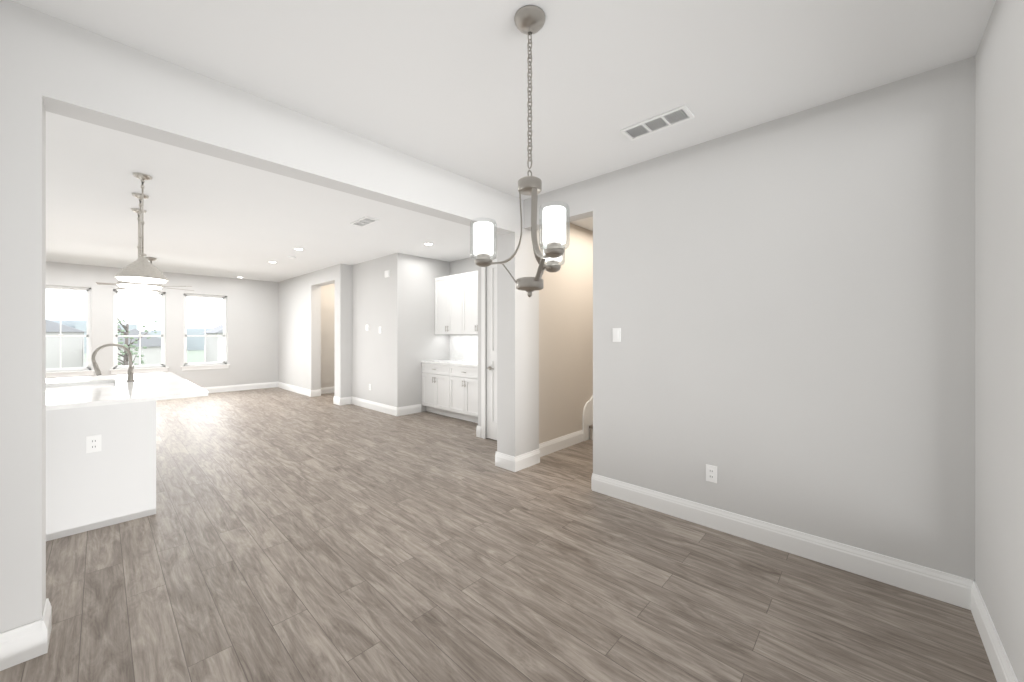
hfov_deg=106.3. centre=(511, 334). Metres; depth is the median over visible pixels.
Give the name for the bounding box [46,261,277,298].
wall
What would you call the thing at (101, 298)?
pier
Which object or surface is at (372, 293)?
wall
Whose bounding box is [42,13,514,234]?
beam
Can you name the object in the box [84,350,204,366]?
ground
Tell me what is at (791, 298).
wall
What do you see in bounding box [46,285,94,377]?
window
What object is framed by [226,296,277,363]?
pier
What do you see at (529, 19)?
chandelier
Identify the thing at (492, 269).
closet door
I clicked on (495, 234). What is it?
lintel
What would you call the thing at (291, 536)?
floor
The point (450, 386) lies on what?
cabinet
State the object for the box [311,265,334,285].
lintel
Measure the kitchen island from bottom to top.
0.900 m
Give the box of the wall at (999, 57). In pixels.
[975,0,1023,681]
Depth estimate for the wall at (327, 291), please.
8.98 m
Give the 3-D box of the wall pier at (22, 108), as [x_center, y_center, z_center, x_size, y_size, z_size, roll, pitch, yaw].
[-2.696,-0.010,1.031,0.170,2.780,1.830,0,0,43]
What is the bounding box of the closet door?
[487,258,496,439]
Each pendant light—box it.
[115,172,168,283]
[116,193,162,289]
[117,208,159,294]
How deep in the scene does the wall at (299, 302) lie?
8.91 m
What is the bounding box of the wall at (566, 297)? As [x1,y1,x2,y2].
[539,222,592,443]
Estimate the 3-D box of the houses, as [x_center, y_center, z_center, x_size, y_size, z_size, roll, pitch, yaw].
[-43.520,0.824,45.875,21.838,7.472,90.160,0,0,43]
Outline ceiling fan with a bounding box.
[96,257,193,290]
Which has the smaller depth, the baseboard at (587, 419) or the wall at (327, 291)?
the baseboard at (587, 419)
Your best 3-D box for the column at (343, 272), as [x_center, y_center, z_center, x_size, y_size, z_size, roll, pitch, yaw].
[-3.296,-0.010,7.661,0.270,2.780,0.370,0,0,43]
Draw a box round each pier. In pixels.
[0,0,45,632]
[91,288,112,369]
[165,292,183,366]
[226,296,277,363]
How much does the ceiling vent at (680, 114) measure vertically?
0.010 m
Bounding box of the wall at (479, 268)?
[478,266,486,437]
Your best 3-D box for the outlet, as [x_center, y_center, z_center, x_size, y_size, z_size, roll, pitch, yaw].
[1.409,0.980,2.713,0.072,0.116,0.010,0,0,43]
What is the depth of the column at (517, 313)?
3.92 m
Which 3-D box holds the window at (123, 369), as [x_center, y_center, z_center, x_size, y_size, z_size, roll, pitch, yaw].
[-7.900,-0.070,8.160,0.155,1.740,0.900,0,0,43]
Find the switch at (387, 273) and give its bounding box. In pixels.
[385,270,389,277]
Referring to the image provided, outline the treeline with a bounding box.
[50,320,209,353]
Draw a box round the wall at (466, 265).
[450,256,477,334]
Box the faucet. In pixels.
[91,343,134,381]
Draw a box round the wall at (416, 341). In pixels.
[394,253,449,411]
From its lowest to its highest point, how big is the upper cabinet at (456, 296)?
1.030 m
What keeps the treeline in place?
on the ground
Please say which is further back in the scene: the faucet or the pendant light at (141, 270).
the faucet
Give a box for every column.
[335,264,351,397]
[497,197,538,456]
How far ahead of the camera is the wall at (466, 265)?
6.97 m
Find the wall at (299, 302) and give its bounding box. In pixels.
[278,273,320,389]
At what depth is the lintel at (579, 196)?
3.55 m
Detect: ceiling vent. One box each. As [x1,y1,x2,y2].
[350,217,378,226]
[620,105,693,140]
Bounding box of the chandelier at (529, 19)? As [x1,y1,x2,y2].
[470,5,569,296]
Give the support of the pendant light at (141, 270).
hanging from the ceiling
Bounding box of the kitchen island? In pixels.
[46,372,207,540]
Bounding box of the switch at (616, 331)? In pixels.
[613,328,620,341]
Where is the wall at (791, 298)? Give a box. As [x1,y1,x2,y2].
[593,56,974,580]
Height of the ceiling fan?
0.619 m
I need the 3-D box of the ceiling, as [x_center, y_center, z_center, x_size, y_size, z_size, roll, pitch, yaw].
[-2.693,-1.440,5.177,12.200,0.120,8.500,0,0,43]
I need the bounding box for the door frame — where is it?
[481,251,496,438]
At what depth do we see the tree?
14.76 m
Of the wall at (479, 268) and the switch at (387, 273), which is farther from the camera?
the switch at (387, 273)
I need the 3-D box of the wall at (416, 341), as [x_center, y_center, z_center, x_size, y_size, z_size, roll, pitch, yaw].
[-1.551,-0.010,6.929,0.120,2.780,1.220,0,0,43]
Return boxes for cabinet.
[421,335,477,422]
[435,271,477,333]
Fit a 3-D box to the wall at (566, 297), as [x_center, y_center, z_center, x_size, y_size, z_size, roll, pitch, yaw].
[1.128,-0.010,5.272,0.140,2.780,2.850,0,0,43]
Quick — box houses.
[46,319,222,368]
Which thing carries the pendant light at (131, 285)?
hanging from the ceiling
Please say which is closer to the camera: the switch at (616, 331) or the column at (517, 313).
the switch at (616, 331)
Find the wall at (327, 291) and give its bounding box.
[321,283,334,387]
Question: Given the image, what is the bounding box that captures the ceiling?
[12,0,995,281]
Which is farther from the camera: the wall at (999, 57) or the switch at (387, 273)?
the switch at (387, 273)
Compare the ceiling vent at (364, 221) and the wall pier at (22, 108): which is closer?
the wall pier at (22, 108)
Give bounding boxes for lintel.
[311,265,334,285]
[493,233,496,258]
[524,178,592,229]
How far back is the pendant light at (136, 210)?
4.19 m
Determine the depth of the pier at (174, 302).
8.53 m
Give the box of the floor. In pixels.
[0,387,996,681]
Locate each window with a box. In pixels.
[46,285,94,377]
[110,289,168,373]
[181,294,229,370]
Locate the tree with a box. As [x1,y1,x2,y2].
[118,306,156,364]
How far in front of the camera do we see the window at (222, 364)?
8.97 m
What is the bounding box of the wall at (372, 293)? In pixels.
[352,254,393,405]
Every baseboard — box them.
[0,382,1017,681]
[582,395,592,440]
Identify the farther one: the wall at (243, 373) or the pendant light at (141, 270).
the wall at (243, 373)
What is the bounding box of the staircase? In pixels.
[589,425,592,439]
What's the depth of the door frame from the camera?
5.04 m

